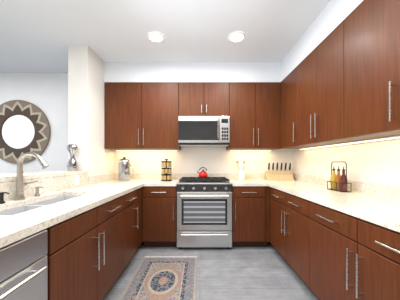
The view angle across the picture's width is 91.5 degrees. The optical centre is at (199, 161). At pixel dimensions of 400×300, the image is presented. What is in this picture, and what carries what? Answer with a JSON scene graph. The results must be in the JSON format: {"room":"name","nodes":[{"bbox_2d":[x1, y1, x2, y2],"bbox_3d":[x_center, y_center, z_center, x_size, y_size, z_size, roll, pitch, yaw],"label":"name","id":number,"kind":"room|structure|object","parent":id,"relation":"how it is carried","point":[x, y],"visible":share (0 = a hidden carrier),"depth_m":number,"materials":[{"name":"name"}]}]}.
{"room":"kitchen","nodes":[
{"label":"kitchen","id":0,"kind":"room"},
{"bbox_2d":[68,45,113,176],"bbox_3d":[-1.565,-0.150,2.890,0.250,2.700,0.780,0,0,0],"label":"wall","id":1,"kind":"structure","parent":0,"point":[86,114],"depth_m":2.50,"materials":[{"name":"beige paint"}]},
{"bbox_2d":[0,73,292,172],"bbox_3d":[-1.720,-0.150,3.330,6.760,2.700,0.100,0,0,0],"label":"wall","id":2,"kind":"structure","parent":0,"point":[46,94],"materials":[{"name":"grey paint"}]},
{"bbox_2d":[0,100,50,162],"bbox_3d":[-3.040,-0.505,3.262,1.060,1.060,0.030,0,0,0],"label":"round mirror","id":3,"kind":"object","parent":2,"relation":"attached to","point":[24,126],"visible":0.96,"depth_m":3.25,"materials":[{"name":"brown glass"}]},
{"bbox_2d":[105,82,180,149],"bbox_3d":[-0.878,-0.700,3.084,1.115,1.000,0.388,0,0,0],"label":"upper cabinet","id":4,"kind":"object","parent":2,"relation":"attached to","point":[141,116],"visible":1,"depth_m":2.93,"materials":[{"name":"brown wood"}]},
{"bbox_2d":[115,150,177,150],"bbox_3d":[-0.880,-0.191,3.225,1.020,0.014,0.040,0,0,0],"label":"light","id":5,"kind":"object","parent":4,"relation":"attached to","point":[146,150],"visible":0.89,"depth_m":3.21,"materials":[{"name":"white plastic"}]},
{"bbox_2d":[141,163,145,169],"bbox_3d":[-0.950,0.080,3.275,0.070,0.114,0.008,0,0,0],"label":"electrical outlet","id":6,"kind":"object","parent":2,"relation":"attached to","point":[143,166],"visible":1,"depth_m":3.27,"materials":[{"name":"white plastic"}]},
{"bbox_2d":[179,82,228,115],"bbox_3d":[0.060,-0.940,3.084,0.758,0.520,0.388,0,0,0],"label":"upper cabinet","id":7,"kind":"object","parent":2,"relation":"attached to","point":[203,98],"visible":0.88,"depth_m":2.93,"materials":[{"name":"brown wood"}]},
{"bbox_2d":[178,116,229,146],"bbox_3d":[0.060,-0.464,3.044,0.756,0.427,0.466,0,0,0],"label":"microwave","id":8,"kind":"object","parent":7,"relation":"attached to","point":[203,131],"visible":1,"depth_m":2.86,"materials":[{"name":"silver metal"}]},
{"bbox_2d":[226,82,280,149],"bbox_3d":[0.834,-0.700,3.084,0.785,1.000,0.388,0,0,0],"label":"upper cabinet","id":9,"kind":"object","parent":2,"relation":"attached to","point":[255,114],"visible":0.96,"depth_m":2.93,"materials":[{"name":"brown wood"}]},
{"bbox_2d":[229,150,271,150],"bbox_3d":[0.834,-0.191,3.225,0.688,0.014,0.040,0,0,0],"label":"light","id":10,"kind":"object","parent":9,"relation":"attached to","point":[250,150],"visible":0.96,"depth_m":3.21,"materials":[{"name":"white plastic"}]},
{"bbox_2d":[0,0,330,72],"bbox_3d":[-1.720,-1.530,0.890,6.760,0.060,4.980,0,0,0],"label":"ceiling","id":11,"kind":"structure","parent":0,"point":[38,36],"depth_m":2.21,"materials":[{"name":"white paint"}]},
{"bbox_2d":[147,32,163,42],"bbox_3d":[-0.530,-1.494,2.340,0.200,0.011,0.200,0,0,0],"label":"recessed light","id":12,"kind":"object","parent":11,"relation":"in","point":[156,37],"visible":1,"depth_m":2.33,"materials":[{"name":"white plastic"}]},
{"bbox_2d":[228,32,244,42],"bbox_3d":[0.440,-1.494,2.340,0.200,0.011,0.200,0,0,0],"label":"recessed light","id":13,"kind":"object","parent":11,"relation":"in","point":[235,37],"visible":1,"depth_m":2.34,"materials":[{"name":"white plastic"}]},
{"bbox_2d":[102,242,318,299],"bbox_3d":[-1.720,1.230,0.890,6.760,0.060,4.980,0,0,0],"label":"floor","id":14,"kind":"structure","parent":0,"point":[248,273],"depth_m":2.08,"materials":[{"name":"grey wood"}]},
{"bbox_2d":[0,230,47,299],"bbox_3d":[-1.038,0.767,0.680,0.643,0.865,0.594,0,0,0],"label":"dishwasher","id":15,"kind":"object","parent":14,"relation":"on","point":[23,268],"visible":0.96,"depth_m":0.85,"materials":[{"name":"silver metal"}]},
{"bbox_2d":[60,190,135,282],"bbox_3d":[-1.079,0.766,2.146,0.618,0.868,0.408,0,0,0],"label":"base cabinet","id":16,"kind":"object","parent":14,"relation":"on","point":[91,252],"depth_m":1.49,"materials":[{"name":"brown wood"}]},
{"bbox_2d":[0,173,155,247],"bbox_3d":[-1.107,0.238,1.339,0.683,0.183,3.878,0,0,0],"label":"countertop","id":17,"kind":"structure","parent":16,"relation":"on","point":[92,191],"depth_m":1.53,"materials":[{"name":"stone"}]},
{"bbox_2d":[0,192,8,203],"bbox_3d":[-1.369,0.248,1.360,0.072,0.081,0.040,0,0,0],"label":"soap dispenser","id":18,"kind":"object","parent":17,"relation":"on","point":[2,201],"visible":1,"depth_m":1.35,"materials":[{"name":"black ceramic"}]},
{"bbox_2d":[14,152,48,199],"bbox_3d":[-1.293,0.105,1.559,0.247,0.367,0.183,0,0,0],"label":"faucet","id":19,"kind":"object","parent":17,"relation":"on","point":[20,185],"visible":1,"depth_m":1.49,"materials":[{"name":"silver metal"}]},
{"bbox_2d":[34,186,43,195],"bbox_3d":[-1.369,0.248,1.660,0.072,0.081,0.040,0,0,0],"label":"soap dispenser","id":20,"kind":"object","parent":17,"relation":"on","point":[37,191],"visible":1,"depth_m":1.65,"materials":[{"name":"silver metal"}]},
{"bbox_2d":[0,196,78,214],"bbox_3d":[-1.175,0.431,1.490,0.340,0.200,0.890,0,0,0],"label":"sink","id":21,"kind":"object","parent":17,"relation":"in","point":[18,210],"visible":0.12,"depth_m":1.48,"materials":[{"name":"silver metal"}]},
{"bbox_2d":[75,175,78,185],"bbox_3d":[-1.425,0.215,2.260,0.008,0.114,0.070,0,0,0],"label":"outlet","id":22,"kind":"object","parent":17,"relation":"attached to","point":[76,180],"visible":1,"depth_m":2.25,"materials":[{"name":"white plastic"}]},
{"bbox_2d":[118,157,133,180],"bbox_3d":[-1.142,0.104,3.020,0.239,0.370,0.184,0,0,0],"label":"canister","id":23,"kind":"object","parent":17,"relation":"on","point":[124,169],"visible":1,"depth_m":2.95,"materials":[{"name":"grey metal"}]},
{"bbox_2d":[161,159,171,180],"bbox_3d":[-0.520,0.121,3.020,0.170,0.335,0.170,0,0,0],"label":"spice rack","id":24,"kind":"object","parent":17,"relation":"on","point":[166,169],"visible":1,"depth_m":2.97,"materials":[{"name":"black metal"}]},
{"bbox_2d":[136,187,142,249],"bbox_3d":[-1.089,0.766,2.814,0.598,0.868,0.928,0,0,0],"label":"base cabinet","id":25,"kind":"object","parent":14,"relation":"on","point":[139,197],"depth_m":2.50,"materials":[{"name":"brown wood"}]},
{"bbox_2d":[119,256,196,299],"bbox_3d":[-0.370,1.196,1.960,0.660,0.008,1.030,0,0,0],"label":"rug","id":26,"kind":"object","parent":14,"relation":"on","point":[163,278],"visible":1,"depth_m":1.96,"materials":[{"name":"multicoloured fabric"}]},
{"bbox_2d":[142,186,176,246],"bbox_3d":[-0.555,0.766,2.950,0.465,0.868,0.656,0,0,0],"label":"base cabinet","id":27,"kind":"object","parent":14,"relation":"on","point":[159,216],"visible":0.96,"depth_m":2.66,"materials":[{"name":"brown wood"}]},
{"bbox_2d":[176,177,231,248],"bbox_3d":[0.060,0.723,2.913,0.760,0.955,0.682,0,0,0],"label":"range","id":28,"kind":"object","parent":14,"relation":"on","point":[204,212],"visible":0.98,"depth_m":2.63,"materials":[{"name":"silver metal"}]},
{"bbox_2d":[197,167,207,177],"bbox_3d":[0.035,0.162,3.084,0.175,0.164,0.144,0,0,0],"label":"kettle","id":29,"kind":"object","parent":28,"relation":"on","point":[203,174],"visible":1,"depth_m":3.04,"materials":[{"name":"red metal"}]},
{"bbox_2d":[232,186,269,246],"bbox_3d":[0.701,0.766,2.950,0.515,0.868,0.656,0,0,0],"label":"base cabinet","id":30,"kind":"object","parent":14,"relation":"on","point":[250,216],"visible":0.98,"depth_m":2.66,"materials":[{"name":"brown wood"}]},
{"bbox_2d":[256,173,399,231],"bbox_3d":[1.247,0.261,1.339,0.623,0.140,3.878,0,0,0],"label":"countertop","id":31,"kind":"structure","parent":30,"relation":"on","point":[377,204],"depth_m":1.59,"materials":[{"name":"stone"}]},
{"bbox_2d":[236,160,245,179],"bbox_3d":[0.651,0.132,3.099,0.146,0.315,0.121,0,0,0],"label":"utensil crock","id":32,"kind":"object","parent":31,"relation":"on","point":[241,174],"visible":1,"depth_m":3.06,"materials":[{"name":"beige ceramic"}]},
{"bbox_2d":[265,163,293,180],"bbox_3d":[1.270,0.150,3.130,0.400,0.278,0.160,0,0,8],"label":"knife block","id":33,"kind":"object","parent":31,"relation":"on","point":[284,175],"visible":1,"depth_m":3.11,"materials":[{"name":"brown wood"}]},
{"bbox_2d":[327,162,351,191],"bbox_3d":[1.400,0.142,1.970,0.096,0.293,0.218,0,0,0],"label":"caddy","id":34,"kind":"object","parent":31,"relation":"on","point":[338,182],"visible":1,"depth_m":1.95,"materials":[{"name":"glass"}]},
{"bbox_2d":[269,187,308,287],"bbox_3d":[1.249,0.766,2.130,0.618,0.868,0.900,0,0,0],"label":"base cabinet","id":35,"kind":"object","parent":14,"relation":"on","point":[289,213],"depth_m":2.00,"materials":[{"name":"brown wood"}]},
{"bbox_2d":[309,201,399,299],"bbox_3d":[1.249,0.766,1.165,0.618,0.868,1.030,0,0,0],"label":"base cabinet","id":36,"kind":"object","parent":14,"relation":"on","point":[326,253],"depth_m":1.21,"materials":[{"name":"brown wood"}]},
{"bbox_2d":[104,0,362,82],"bbox_3d":[0.060,-1.351,0.890,3.000,0.298,4.780,0,0,0],"label":"soffit","id":37,"kind":"structure","parent":0,"point":[332,16],"depth_m":2.94,"materials":[{"name":"white paint"}]},
{"bbox_2d":[293,138,399,185],"bbox_3d":[1.610,-0.150,0.840,0.100,2.700,4.880,0,0,0],"label":"wall","id":38,"kind":"structure","parent":0,"point":[377,162],"depth_m":1.93,"materials":[{"name":"beige paint"}]},
{"bbox_2d":[281,67,296,147],"bbox_3d":[1.383,-0.700,2.672,0.350,1.000,0.504,0,0,0],"label":"upper cabinet","id":39,"kind":"object","parent":38,"relation":"attached to","point":[289,83],"depth_m":2.63,"materials":[{"name":"brown wood"}]},
{"bbox_2d":[297,19,360,147],"bbox_3d":[1.383,-0.700,2.030,0.350,1.000,0.780,0,0,0],"label":"upper cabinet","id":40,"kind":"object","parent":38,"relation":"attached to","point":[340,82],"depth_m":1.91,"materials":[{"name":"brown wood"}]},
{"bbox_2d":[345,0,399,139],"bbox_3d":[1.383,-0.700,1.170,0.350,1.000,0.940,0,0,0],"label":"upper cabinet","id":41,"kind":"object","parent":38,"relation":"attached to","point":[372,29],"depth_m":1.37,"materials":[{"name":"brown wood"}]},
{"bbox_2d":[299,135,399,149],"bbox_3d":[1.505,-0.191,1.184,0.040,0.014,3.468,0,0,0],"label":"light","id":42,"kind":"object","parent":41,"relation":"attached to","point":[384,138],"visible":1,"depth_m":1.84,"materials":[{"name":"white plastic"}]},
{"bbox_3d":[-1.570,0.674,0.950,0.240,1.053,3.100,0,0,0],"label":"wall","id":43,"kind":"structure","parent":0,"visible":0},
{"bbox_2d":[0,171,87,181],"bbox_3d":[-1.674,0.128,0.949,0.492,0.035,3.097,0,0,0],"label":"countertop ledge","id":44,"kind":"object","parent":43,"relation":"on","point":[5,177],"visible":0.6,"depth_m":1.86,"materials":[{"name":"stone"}]},
{"bbox_2d":[67,144,77,170],"bbox_3d":[-1.580,-0.053,2.420,0.120,0.325,0.120,0,0,0],"label":"vase","id":45,"kind":"object","parent":44,"relation":"on","point":[72,164],"visible":0.96,"depth_m":2.38,"materials":[{"name":"grey metal"}]}
]}

